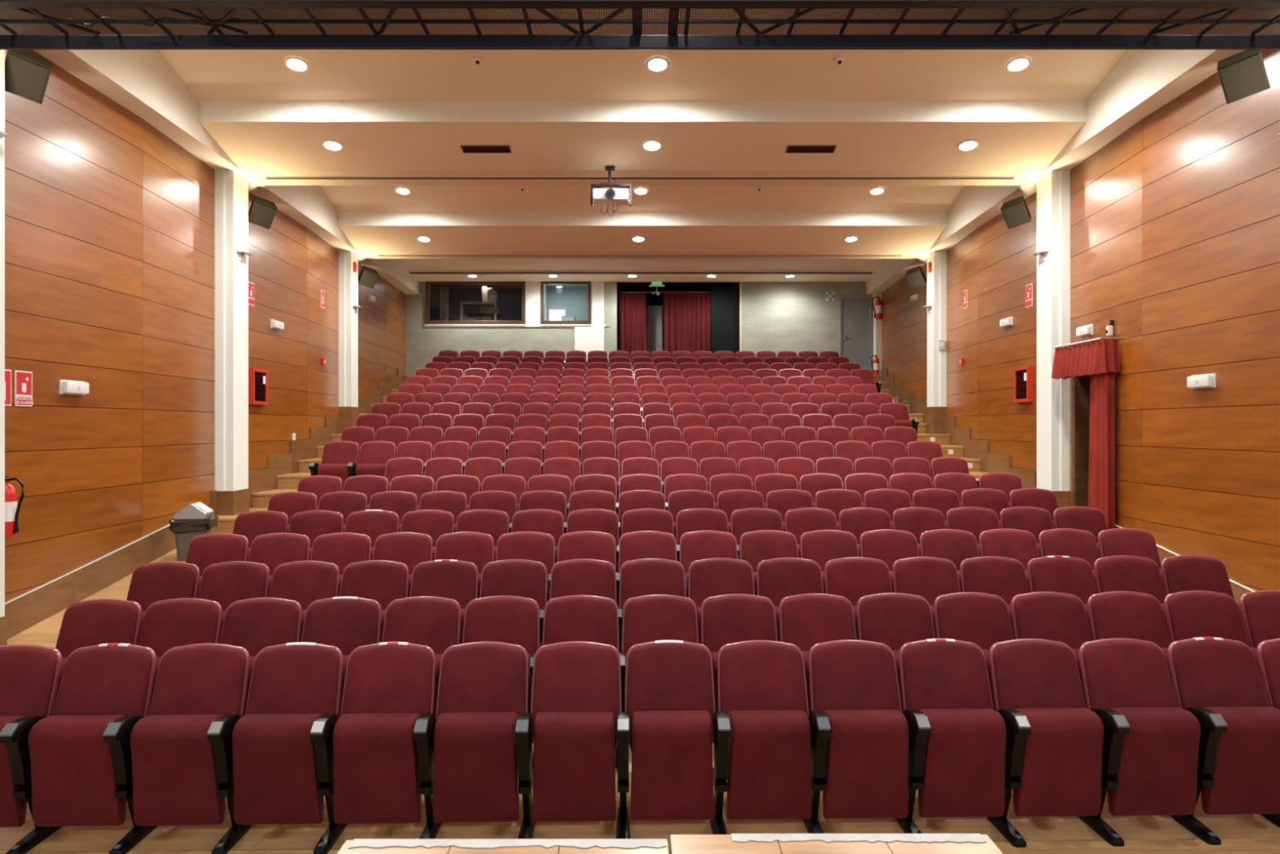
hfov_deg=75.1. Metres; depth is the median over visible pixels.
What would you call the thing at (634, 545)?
seat
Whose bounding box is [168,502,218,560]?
waste bin
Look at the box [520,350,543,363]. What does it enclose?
seat
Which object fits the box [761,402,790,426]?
seat
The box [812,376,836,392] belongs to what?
seat
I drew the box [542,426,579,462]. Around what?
seat
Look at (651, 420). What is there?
seat
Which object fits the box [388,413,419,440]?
seat
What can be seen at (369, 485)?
seat
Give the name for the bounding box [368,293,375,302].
emergency light
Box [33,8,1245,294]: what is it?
ceiling
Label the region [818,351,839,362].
seat
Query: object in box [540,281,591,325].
window
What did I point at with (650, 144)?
ceiling light
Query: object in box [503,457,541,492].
seat
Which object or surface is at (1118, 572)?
seat
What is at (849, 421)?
seat
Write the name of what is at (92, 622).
seat
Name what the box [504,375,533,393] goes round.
seat
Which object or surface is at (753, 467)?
seat
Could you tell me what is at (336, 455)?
seat
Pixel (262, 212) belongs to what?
wall speaker
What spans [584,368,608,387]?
seat
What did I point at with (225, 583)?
seat
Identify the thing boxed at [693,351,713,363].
seat
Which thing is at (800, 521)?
seat
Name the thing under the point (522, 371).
seat
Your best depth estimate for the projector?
11.20 m
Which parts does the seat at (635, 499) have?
backrest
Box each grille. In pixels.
[359,271,378,288]
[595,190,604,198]
[905,271,924,288]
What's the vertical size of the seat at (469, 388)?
1.002 m
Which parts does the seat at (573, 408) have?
backrest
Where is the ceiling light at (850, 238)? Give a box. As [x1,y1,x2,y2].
[844,235,858,242]
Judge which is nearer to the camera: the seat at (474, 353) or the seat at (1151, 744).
the seat at (1151, 744)
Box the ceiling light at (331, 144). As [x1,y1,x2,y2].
[321,139,343,151]
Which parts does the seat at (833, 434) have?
backrest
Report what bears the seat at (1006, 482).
on the floor
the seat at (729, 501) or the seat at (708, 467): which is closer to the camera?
the seat at (729, 501)
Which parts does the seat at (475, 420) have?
backrest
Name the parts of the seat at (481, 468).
backrest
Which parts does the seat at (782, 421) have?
backrest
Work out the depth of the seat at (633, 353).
20.90 m
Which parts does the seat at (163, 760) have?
armrest, seat, backrest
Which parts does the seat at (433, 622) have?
backrest, seat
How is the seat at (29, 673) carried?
on the floor
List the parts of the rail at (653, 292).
rail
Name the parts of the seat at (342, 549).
seat, backrest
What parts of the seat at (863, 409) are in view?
backrest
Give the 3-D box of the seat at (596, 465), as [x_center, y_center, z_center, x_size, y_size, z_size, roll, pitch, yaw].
[-0.547,0.914,11.140,0.564,1.002,0.516,0,0,-1]
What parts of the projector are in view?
ceiling plate, mounting frame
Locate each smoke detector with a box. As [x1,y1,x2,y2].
[472,56,482,64]
[519,186,525,191]
[755,186,762,191]
[834,56,844,64]
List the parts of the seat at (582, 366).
backrest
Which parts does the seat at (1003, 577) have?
backrest, seat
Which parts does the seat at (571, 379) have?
backrest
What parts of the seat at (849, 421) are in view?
backrest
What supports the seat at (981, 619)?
on the floor
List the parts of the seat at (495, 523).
backrest, seat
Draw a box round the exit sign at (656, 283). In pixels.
[648,280,664,294]
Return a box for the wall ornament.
[826,292,834,300]
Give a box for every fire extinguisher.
[4,475,24,536]
[870,355,879,374]
[871,296,882,319]
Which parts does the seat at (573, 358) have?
backrest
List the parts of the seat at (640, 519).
backrest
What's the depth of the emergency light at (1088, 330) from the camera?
10.73 m
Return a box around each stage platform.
[337,838,668,853]
[670,833,1003,853]
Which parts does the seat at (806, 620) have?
seat, backrest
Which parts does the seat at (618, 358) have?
backrest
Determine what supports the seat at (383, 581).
on the floor
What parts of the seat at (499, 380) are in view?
backrest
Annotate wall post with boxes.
[482,287,493,320]
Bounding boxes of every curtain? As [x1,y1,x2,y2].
[440,288,448,320]
[619,292,646,358]
[662,292,711,356]
[1051,337,1120,528]
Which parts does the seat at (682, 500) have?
seat, backrest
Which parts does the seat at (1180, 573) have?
backrest, seat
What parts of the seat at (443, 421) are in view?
backrest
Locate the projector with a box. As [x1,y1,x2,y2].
[590,167,631,217]
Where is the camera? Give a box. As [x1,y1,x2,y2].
[1105,320,1114,336]
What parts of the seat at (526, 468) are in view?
backrest, seat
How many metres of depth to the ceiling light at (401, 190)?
14.59 m
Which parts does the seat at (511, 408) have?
backrest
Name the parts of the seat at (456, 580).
backrest, seat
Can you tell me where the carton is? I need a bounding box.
[487,288,497,302]
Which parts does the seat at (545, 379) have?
backrest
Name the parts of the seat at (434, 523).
backrest, seat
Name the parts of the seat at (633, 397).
backrest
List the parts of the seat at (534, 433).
backrest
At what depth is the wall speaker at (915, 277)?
17.25 m
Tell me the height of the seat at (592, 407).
1.002 m
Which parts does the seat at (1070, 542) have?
backrest, seat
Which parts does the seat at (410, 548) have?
backrest, seat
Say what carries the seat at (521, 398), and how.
on the floor
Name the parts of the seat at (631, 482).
backrest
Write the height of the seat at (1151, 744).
1.002 m
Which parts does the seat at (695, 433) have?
backrest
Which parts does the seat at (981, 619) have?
backrest, seat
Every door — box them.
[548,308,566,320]
[647,304,663,356]
[839,298,872,370]
[1072,374,1090,506]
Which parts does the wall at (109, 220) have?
panel, panel, panel, panel, panel, panel, panel, panel, panel, panel, panel, panel, panel, panel, panel, panel, panel, panel, panel, panel, panel, panel, panel, panel, panel, panel, panel, panel, panel, panel, panel, panel, panel, panel, panel, panel, panel, panel, panel, panel, panel, panel, panel, panel, panel, panel, panel, panel, panel, panel, panel, panel, panel, panel, panel, panel, panel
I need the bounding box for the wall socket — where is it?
[292,433,295,439]
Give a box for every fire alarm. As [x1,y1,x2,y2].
[353,262,356,272]
[928,262,931,272]
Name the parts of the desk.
panel, panel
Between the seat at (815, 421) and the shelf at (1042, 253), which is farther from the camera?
the seat at (815, 421)
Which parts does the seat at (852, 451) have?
backrest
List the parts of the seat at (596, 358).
backrest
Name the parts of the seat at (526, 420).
backrest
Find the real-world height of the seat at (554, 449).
1.002 m
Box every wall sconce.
[0,130,7,138]
[236,250,253,262]
[352,305,362,312]
[922,305,932,312]
[1031,250,1048,262]
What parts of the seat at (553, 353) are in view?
backrest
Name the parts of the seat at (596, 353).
backrest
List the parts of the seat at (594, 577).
armrest, backrest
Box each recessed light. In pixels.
[466,275,477,277]
[547,275,558,277]
[626,275,637,277]
[706,275,716,277]
[784,275,795,277]
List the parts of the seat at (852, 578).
seat, backrest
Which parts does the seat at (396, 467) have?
seat, backrest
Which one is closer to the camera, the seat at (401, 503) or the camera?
the seat at (401, 503)
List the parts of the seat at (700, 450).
seat, backrest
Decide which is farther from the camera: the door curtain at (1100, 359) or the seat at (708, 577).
the door curtain at (1100, 359)
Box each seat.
[0,642,156,853]
[0,644,62,826]
[51,598,142,715]
[102,643,249,853]
[126,561,199,644]
[137,597,222,715]
[185,533,248,598]
[197,560,269,643]
[207,642,342,853]
[219,597,302,715]
[232,510,288,561]
[248,533,310,597]
[267,491,316,533]
[268,560,339,642]
[288,510,343,560]
[297,475,342,510]
[301,596,381,718]
[308,440,358,491]
[310,532,371,596]
[310,641,435,853]
[318,491,367,532]
[339,560,408,642]
[340,426,374,463]
[343,475,388,509]
[344,509,399,559]
[346,440,395,476]
[355,413,387,440]
[368,490,417,532]
[371,402,400,426]
[372,532,432,597]
[375,426,408,457]
[382,595,460,718]
[384,457,423,491]
[385,440,432,475]
[386,392,413,413]
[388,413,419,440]
[389,475,434,510]
[397,383,423,402]
[400,509,453,560]
[401,402,431,426]
[407,375,431,392]
[409,426,443,458]
[409,559,478,644]
[413,641,528,838]
[414,392,442,413]
[415,368,438,383]
[418,490,466,532]
[420,413,451,441]
[423,440,469,471]
[424,457,462,491]
[425,361,447,376]
[425,383,450,402]
[431,355,453,368]
[431,402,461,426]
[432,375,457,392]
[434,531,493,598]
[435,474,479,511]
[438,350,458,362]
[440,368,462,384]
[443,392,470,413]
[444,426,477,458]
[448,361,470,376]
[452,383,477,402]
[453,413,484,441]
[454,355,475,368]
[455,509,509,561]
[457,368,487,384]
[457,375,482,393]
[459,350,479,362]
[462,402,490,426]
[462,440,506,475]
[462,595,539,712]
[463,457,502,491]
[468,490,516,533]
[471,361,493,376]
[471,392,498,414]
[476,355,497,368]
[478,375,507,392]
[478,413,515,442]
[478,426,511,461]
[479,383,504,403]
[480,350,501,361]
[480,559,546,647]
[481,474,525,511]
[483,368,511,385]
[492,402,520,427]
[493,355,519,368]
[494,361,516,377]
[495,531,555,602]
[497,350,522,362]
[500,392,527,414]
[502,440,542,474]
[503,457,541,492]
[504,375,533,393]
[506,383,531,403]
[506,426,545,455]
[508,368,536,384]
[509,490,566,533]
[511,413,547,442]
[511,508,564,600]
[515,640,621,838]
[516,355,542,368]
[516,402,551,429]
[517,362,539,377]
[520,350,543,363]
[527,474,571,521]
[528,383,558,402]
[528,392,555,415]
[529,595,619,768]
[531,375,559,393]
[533,368,560,385]
[539,355,564,368]
[539,559,616,645]
[541,362,563,381]
[541,440,579,475]
[542,350,564,363]
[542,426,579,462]
[542,457,580,493]
[545,413,579,444]
[547,402,581,425]
[548,530,616,593]
[555,383,585,403]
[556,392,583,417]
[558,375,584,394]
[559,368,584,389]
[560,362,586,377]
[563,355,586,369]
[564,350,586,364]
[564,489,616,533]
[566,508,618,566]
[567,474,617,515]
[578,426,613,462]
[579,402,611,431]
[579,413,611,445]
[580,440,616,475]
[582,392,612,414]
[582,457,619,499]
[583,383,612,404]
[584,362,608,381]
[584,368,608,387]
[585,375,609,396]
[586,350,607,367]
[586,355,608,370]
[608,350,628,364]
[608,355,630,373]
[608,362,631,378]
[609,368,633,385]
[610,375,635,398]
[610,392,640,418]
[611,402,640,428]
[612,383,638,408]
[612,413,643,443]
[614,426,647,459]
[614,594,698,768]
[615,473,662,514]
[615,530,676,606]
[616,489,666,572]
[616,508,674,572]
[616,640,715,838]
[617,440,652,502]
[617,457,658,488]
[617,558,685,652]
[630,350,649,364]
[631,355,652,373]
[632,362,654,377]
[634,368,657,385]
[636,376,660,395]
[640,383,665,408]
[640,392,668,416]
[642,402,671,427]
[644,413,675,442]
[648,426,681,458]
[650,350,671,363]
[653,355,674,369]
[653,440,688,477]
[656,362,677,377]
[658,368,681,384]
[660,457,697,495]
[662,376,685,393]
[664,473,707,510]
[666,383,692,404]
[667,489,715,538]
[670,392,697,415]
[671,351,692,363]
[672,402,701,426]
[675,355,696,369]
[675,413,706,441]
[675,507,728,561]
[679,362,701,377]
[679,530,737,597]
[682,368,705,384]
[682,426,715,457]
[687,376,711,393]
[688,557,755,643]
[690,440,725,475]
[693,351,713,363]
[693,383,718,404]
[697,355,718,368]
[697,392,724,414]
[699,457,737,491]
[701,593,777,742]
[702,362,724,377]
[702,402,730,426]
[706,368,729,384]
[707,413,737,441]
[709,473,752,509]
[710,640,811,834]
[711,376,736,393]
[714,351,733,363]
[716,426,749,457]
[717,488,764,533]
[719,356,740,368]
[720,383,745,403]
[724,362,746,376]
[726,392,753,414]
[726,440,761,474]
[730,368,753,384]
[730,507,782,559]
[732,402,760,426]
[735,351,755,362]
[737,376,761,393]
[738,457,776,490]
[739,413,769,440]
[740,529,798,595]
[741,356,762,368]
[746,383,771,403]
[747,362,769,376]
[750,426,782,457]
[754,392,781,413]
[755,351,776,362]
[755,368,777,384]
[755,473,798,508]
[756,557,823,641]
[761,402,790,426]
[762,376,786,392]
[763,356,783,368]
[763,440,798,473]
[766,488,813,531]
[770,362,792,376]
[770,413,801,440]
[773,383,798,403]
[777,351,797,362]
[777,457,814,489]
[778,368,801,383]
[779,593,856,711]
[782,392,808,413]
[783,426,816,457]
[785,356,805,368]
[785,507,837,558]
[787,376,811,392]
[791,402,819,426]
[793,362,814,376]
[798,351,817,362]
[799,383,824,403]
[799,440,834,473]
[800,473,843,507]
[800,529,858,593]
[802,368,826,383]
[802,413,832,440]
[802,639,909,833]
[806,356,827,368]
[809,392,836,413]
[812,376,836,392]
[815,457,853,488]
[815,488,862,530]
[816,362,837,376]
[817,426,850,457]
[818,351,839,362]
[820,402,849,426]
[824,556,892,639]
[825,383,850,402]
[826,368,849,383]
[828,356,849,368]
[833,413,864,440]
[835,440,871,473]
[837,376,862,392]
[838,392,865,413]
[839,362,860,376]
[839,506,891,556]
[844,472,888,506]
[850,368,881,392]
[850,402,879,426]
[851,426,884,457]
[852,383,877,402]
[854,457,892,488]
[857,592,934,714]
[860,528,919,592]
[863,488,911,529]
[865,413,895,440]
[866,392,893,413]
[871,440,906,475]
[880,402,919,435]
[884,426,917,457]
[888,472,933,506]
[892,556,960,638]
[893,457,934,488]
[893,506,946,556]
[895,638,1006,833]
[906,440,942,481]
[912,488,960,528]
[920,528,979,592]
[931,457,979,488]
[933,472,977,506]
[933,591,1013,710]
[946,506,999,556]
[960,488,1008,528]
[960,555,1028,639]
[978,472,1022,507]
[978,528,1039,592]
[986,638,1103,847]
[1000,506,1053,557]
[1009,488,1057,528]
[1010,591,1091,708]
[1026,555,1097,640]
[1038,528,1099,593]
[1053,506,1107,557]
[1078,637,1200,846]
[1087,591,1177,706]
[1093,555,1171,643]
[1097,528,1166,595]
[1160,555,1244,627]
[1164,590,1266,694]
[1167,636,1279,844]
[1239,590,1279,648]
[1256,638,1279,827]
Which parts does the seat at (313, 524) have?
seat, backrest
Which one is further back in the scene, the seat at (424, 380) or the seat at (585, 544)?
the seat at (424, 380)
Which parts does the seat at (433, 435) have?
backrest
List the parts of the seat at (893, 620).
backrest, seat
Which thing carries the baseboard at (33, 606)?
attached to the wall at (109, 220)
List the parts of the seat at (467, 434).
backrest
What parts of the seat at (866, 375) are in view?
backrest, seat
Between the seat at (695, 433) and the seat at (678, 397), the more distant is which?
the seat at (678, 397)
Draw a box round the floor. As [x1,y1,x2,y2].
[0,374,1279,853]
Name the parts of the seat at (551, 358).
backrest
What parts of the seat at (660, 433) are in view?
backrest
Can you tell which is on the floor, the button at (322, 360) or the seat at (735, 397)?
the seat at (735, 397)
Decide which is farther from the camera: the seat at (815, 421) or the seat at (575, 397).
the seat at (575, 397)
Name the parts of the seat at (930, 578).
backrest, seat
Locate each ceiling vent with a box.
[262,176,1017,179]
[409,272,871,274]
[460,145,511,153]
[785,145,836,153]
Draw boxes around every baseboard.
[4,368,406,639]
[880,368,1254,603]
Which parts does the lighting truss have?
rail, panel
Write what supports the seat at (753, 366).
on the floor
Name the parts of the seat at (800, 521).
seat, backrest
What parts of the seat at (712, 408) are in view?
backrest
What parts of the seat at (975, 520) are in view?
backrest, seat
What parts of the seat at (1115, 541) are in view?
backrest, seat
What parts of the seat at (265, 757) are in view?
armrest, seat, backrest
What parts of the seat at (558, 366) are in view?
backrest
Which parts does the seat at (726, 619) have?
seat, backrest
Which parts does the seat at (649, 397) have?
backrest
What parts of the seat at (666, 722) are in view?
armrest, backrest, seat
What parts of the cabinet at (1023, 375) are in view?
pane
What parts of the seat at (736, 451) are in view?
seat, backrest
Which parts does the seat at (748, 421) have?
backrest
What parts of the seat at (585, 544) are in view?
backrest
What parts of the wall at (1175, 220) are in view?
panel, panel, panel, panel, panel, panel, panel, panel, panel, panel, panel, panel, panel, panel, panel, panel, panel, panel, panel, panel, panel, panel, panel, panel, panel, panel, panel, panel, panel, panel, panel, panel, panel, panel, panel, panel, panel, panel, panel, panel, panel, panel, panel, panel, panel, panel, panel, panel, panel, panel, panel, panel, panel, panel, panel, panel, panel, panel, panel, panel, panel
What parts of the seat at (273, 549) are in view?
seat, backrest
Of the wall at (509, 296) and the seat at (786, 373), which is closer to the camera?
the seat at (786, 373)
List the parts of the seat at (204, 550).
seat, backrest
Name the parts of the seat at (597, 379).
backrest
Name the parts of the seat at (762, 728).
armrest, backrest, seat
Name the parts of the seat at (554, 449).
backrest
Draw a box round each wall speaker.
[4,49,51,104]
[248,195,277,229]
[358,265,378,288]
[904,265,926,288]
[1000,195,1031,229]
[1217,49,1270,104]
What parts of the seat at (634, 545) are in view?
backrest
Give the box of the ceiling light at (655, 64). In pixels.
[645,56,669,71]
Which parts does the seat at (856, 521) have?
seat, backrest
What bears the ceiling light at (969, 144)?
attached to the ceiling
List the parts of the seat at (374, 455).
armrest, seat, backrest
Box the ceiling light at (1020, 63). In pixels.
[1005,56,1031,71]
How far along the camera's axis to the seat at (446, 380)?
17.35 m
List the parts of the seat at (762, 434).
backrest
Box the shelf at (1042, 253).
[1031,250,1048,256]
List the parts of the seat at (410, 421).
backrest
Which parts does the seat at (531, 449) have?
backrest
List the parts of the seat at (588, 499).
backrest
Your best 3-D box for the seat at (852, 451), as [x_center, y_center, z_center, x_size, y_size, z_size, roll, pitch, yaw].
[3.099,0.702,12.014,0.564,1.002,0.516,0,0,-1]
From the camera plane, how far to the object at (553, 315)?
24.55 m
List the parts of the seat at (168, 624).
seat, backrest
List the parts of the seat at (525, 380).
backrest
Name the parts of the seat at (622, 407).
backrest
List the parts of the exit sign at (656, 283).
sign panel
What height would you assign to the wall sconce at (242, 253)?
0.130 m
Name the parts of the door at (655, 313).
frame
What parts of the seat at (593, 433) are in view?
backrest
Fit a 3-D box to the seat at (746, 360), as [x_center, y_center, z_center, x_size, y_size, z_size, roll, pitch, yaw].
[2.688,-1.213,19.971,0.564,1.002,0.516,0,0,-1]
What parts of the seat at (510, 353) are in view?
backrest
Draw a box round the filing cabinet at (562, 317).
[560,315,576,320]
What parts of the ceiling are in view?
panel, panel, panel, panel, panel, panel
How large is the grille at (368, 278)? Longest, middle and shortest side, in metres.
0.310 x 0.290 x 0.014 m
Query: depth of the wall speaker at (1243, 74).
7.25 m
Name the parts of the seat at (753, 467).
seat, backrest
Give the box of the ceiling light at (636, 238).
[631,235,645,242]
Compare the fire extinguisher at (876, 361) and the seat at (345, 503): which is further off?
the fire extinguisher at (876, 361)
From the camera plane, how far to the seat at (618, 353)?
20.89 m
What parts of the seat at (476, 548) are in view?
backrest, seat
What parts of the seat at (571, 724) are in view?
armrest, seat, backrest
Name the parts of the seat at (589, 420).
backrest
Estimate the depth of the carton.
23.10 m
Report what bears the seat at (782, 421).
on the floor
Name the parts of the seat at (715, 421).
backrest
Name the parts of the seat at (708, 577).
seat, backrest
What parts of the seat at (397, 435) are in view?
backrest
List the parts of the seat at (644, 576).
armrest, backrest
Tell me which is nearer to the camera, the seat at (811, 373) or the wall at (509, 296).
the seat at (811, 373)
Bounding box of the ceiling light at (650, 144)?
[641,139,662,151]
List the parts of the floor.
number plate, number plate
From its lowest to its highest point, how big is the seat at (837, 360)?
1.002 m
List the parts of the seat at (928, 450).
backrest, seat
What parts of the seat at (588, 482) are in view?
backrest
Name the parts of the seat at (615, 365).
backrest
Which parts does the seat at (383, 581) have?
backrest, seat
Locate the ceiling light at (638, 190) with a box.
[633,186,648,195]
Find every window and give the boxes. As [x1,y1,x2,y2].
[425,281,525,325]
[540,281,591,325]
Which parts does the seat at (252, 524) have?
seat, backrest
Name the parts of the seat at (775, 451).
backrest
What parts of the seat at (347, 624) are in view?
backrest, seat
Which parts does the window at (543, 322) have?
sill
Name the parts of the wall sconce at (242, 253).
wall plate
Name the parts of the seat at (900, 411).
backrest, seat, armrest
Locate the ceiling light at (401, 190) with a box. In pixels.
[395,186,410,195]
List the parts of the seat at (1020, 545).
backrest, seat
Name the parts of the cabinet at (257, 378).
pane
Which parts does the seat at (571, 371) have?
backrest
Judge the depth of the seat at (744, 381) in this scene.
17.49 m
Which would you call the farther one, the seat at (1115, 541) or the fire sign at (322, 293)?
the fire sign at (322, 293)
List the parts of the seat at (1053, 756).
armrest, backrest, seat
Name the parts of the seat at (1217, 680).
armrest, backrest, seat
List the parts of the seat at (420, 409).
backrest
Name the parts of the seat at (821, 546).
seat, backrest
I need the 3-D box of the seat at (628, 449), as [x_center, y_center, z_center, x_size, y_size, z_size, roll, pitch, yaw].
[-0.092,0.702,11.945,0.564,1.002,0.516,0,0,-1]
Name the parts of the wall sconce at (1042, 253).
wall plate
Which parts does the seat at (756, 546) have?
seat, backrest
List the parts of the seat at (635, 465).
backrest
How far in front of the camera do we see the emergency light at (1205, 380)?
8.32 m
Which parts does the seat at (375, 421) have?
backrest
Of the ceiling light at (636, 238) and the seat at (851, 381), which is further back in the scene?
the seat at (851, 381)
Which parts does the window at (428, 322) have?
sill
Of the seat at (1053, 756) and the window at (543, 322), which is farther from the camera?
the window at (543, 322)
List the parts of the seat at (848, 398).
backrest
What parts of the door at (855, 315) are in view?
frame, frame, frame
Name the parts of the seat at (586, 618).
armrest, backrest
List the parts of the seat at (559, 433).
backrest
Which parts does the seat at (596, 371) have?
backrest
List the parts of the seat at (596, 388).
backrest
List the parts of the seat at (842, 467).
backrest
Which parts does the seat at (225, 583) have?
seat, backrest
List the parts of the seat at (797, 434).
backrest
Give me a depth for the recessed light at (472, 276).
21.19 m
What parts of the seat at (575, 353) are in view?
backrest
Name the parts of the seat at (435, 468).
seat, backrest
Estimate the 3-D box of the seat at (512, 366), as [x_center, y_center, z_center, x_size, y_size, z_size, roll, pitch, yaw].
[-3.116,-1.000,19.005,0.564,1.002,0.516,0,0,-1]
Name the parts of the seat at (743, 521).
seat, backrest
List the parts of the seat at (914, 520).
seat, backrest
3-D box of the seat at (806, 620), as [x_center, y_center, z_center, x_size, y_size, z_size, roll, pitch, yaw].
[1.180,1.642,5.460,0.564,1.002,0.516,0,0,-1]
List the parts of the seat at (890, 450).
backrest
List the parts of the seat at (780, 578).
seat, backrest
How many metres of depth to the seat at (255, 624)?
5.50 m
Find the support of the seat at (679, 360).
on the floor
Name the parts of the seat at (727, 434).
backrest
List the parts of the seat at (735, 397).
backrest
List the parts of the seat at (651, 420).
backrest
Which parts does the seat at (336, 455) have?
armrest, seat, backrest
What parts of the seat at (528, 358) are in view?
backrest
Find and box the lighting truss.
[0,0,1279,49]
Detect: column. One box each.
[0,49,7,645]
[213,169,249,515]
[338,250,359,434]
[926,250,946,434]
[1036,169,1071,507]
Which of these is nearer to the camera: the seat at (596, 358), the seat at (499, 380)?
the seat at (499, 380)
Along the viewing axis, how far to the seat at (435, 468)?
11.22 m
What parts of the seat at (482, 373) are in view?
backrest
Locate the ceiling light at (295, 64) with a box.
[284,56,309,71]
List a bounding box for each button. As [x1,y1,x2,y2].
[320,358,325,364]
[959,358,964,364]
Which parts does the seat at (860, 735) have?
armrest, backrest, seat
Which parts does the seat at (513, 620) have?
backrest, seat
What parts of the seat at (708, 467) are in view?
backrest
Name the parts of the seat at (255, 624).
seat, backrest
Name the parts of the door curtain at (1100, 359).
curtain rail, curtain panel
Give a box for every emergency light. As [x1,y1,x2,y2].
[59,379,88,395]
[271,319,284,330]
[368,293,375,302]
[910,293,918,302]
[1000,316,1013,328]
[1075,324,1093,337]
[1186,373,1216,389]
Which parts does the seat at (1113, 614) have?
backrest, seat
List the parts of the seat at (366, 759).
armrest, seat, backrest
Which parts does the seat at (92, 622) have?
seat, backrest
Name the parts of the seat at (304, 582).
seat, backrest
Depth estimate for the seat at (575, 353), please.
20.87 m
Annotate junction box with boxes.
[937,339,945,350]
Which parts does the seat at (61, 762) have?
armrest, seat, backrest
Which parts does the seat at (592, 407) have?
backrest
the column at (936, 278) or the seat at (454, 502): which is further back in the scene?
the column at (936, 278)
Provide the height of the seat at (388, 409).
1.002 m
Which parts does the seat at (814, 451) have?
backrest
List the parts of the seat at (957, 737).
armrest, backrest, seat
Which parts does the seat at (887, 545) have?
backrest, seat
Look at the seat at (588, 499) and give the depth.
8.90 m
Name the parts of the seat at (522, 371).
backrest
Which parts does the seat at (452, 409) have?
backrest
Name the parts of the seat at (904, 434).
backrest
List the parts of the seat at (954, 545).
backrest, seat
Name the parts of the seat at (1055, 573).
backrest, seat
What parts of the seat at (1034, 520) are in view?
backrest, seat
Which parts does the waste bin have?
lid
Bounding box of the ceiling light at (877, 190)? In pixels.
[869,186,884,195]
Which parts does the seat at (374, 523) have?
backrest, seat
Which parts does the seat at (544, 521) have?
backrest, seat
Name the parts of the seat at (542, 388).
backrest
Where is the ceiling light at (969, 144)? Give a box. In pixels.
[956,139,979,151]
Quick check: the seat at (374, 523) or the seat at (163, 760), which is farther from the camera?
the seat at (374, 523)
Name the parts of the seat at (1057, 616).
backrest, seat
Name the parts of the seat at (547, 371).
backrest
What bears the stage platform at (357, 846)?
on the floor
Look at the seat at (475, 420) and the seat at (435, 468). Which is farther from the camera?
the seat at (475, 420)
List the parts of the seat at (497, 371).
backrest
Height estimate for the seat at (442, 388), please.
1.002 m
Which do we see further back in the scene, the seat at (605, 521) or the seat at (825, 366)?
the seat at (825, 366)
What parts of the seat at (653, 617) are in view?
armrest, backrest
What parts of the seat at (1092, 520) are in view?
backrest, seat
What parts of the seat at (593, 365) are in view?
backrest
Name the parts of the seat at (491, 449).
backrest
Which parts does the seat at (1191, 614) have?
backrest, seat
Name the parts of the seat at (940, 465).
backrest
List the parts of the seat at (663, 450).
seat, backrest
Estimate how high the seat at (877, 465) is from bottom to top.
1.002 m
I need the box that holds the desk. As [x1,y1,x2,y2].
[460,302,502,320]
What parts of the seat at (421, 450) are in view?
backrest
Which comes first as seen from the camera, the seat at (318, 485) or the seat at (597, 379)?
the seat at (318, 485)
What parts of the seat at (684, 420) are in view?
backrest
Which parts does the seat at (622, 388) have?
backrest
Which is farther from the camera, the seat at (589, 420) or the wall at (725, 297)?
the wall at (725, 297)
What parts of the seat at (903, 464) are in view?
backrest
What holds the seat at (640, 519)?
on the floor
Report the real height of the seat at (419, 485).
1.002 m
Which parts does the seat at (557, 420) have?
backrest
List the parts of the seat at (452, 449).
backrest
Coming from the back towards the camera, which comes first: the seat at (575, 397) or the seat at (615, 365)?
the seat at (615, 365)
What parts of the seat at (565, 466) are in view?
backrest, seat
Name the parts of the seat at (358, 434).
backrest, seat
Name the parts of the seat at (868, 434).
backrest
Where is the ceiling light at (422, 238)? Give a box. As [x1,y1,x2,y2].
[417,235,431,242]
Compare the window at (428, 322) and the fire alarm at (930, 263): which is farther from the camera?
the window at (428, 322)
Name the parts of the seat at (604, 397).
backrest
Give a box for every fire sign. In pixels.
[4,369,11,405]
[14,370,33,406]
[248,281,254,306]
[320,289,324,308]
[963,289,967,308]
[1025,283,1032,307]
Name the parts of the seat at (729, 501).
seat, backrest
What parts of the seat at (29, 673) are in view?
seat, backrest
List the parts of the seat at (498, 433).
backrest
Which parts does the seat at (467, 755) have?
armrest, seat, backrest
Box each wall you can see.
[4,49,405,602]
[405,281,881,374]
[430,284,521,320]
[544,284,587,320]
[617,283,739,356]
[881,49,1279,591]
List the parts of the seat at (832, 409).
backrest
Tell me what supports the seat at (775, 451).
on the floor
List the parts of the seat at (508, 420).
backrest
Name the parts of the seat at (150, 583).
seat, backrest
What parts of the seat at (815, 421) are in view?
backrest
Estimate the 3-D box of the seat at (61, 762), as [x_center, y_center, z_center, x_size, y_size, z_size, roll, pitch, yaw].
[-3.042,1.746,4.552,0.564,1.008,0.516,0,0,-1]
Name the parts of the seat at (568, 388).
backrest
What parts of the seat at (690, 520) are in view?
backrest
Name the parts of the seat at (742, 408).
backrest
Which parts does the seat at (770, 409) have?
backrest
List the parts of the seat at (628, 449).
backrest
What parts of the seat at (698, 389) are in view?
backrest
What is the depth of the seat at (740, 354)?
20.96 m
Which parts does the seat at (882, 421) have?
backrest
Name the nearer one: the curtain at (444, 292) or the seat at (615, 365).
the seat at (615, 365)
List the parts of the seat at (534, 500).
backrest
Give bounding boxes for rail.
[376,254,903,256]
[619,291,711,294]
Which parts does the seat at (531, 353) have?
backrest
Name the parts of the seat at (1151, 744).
armrest, backrest, seat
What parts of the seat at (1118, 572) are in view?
backrest, seat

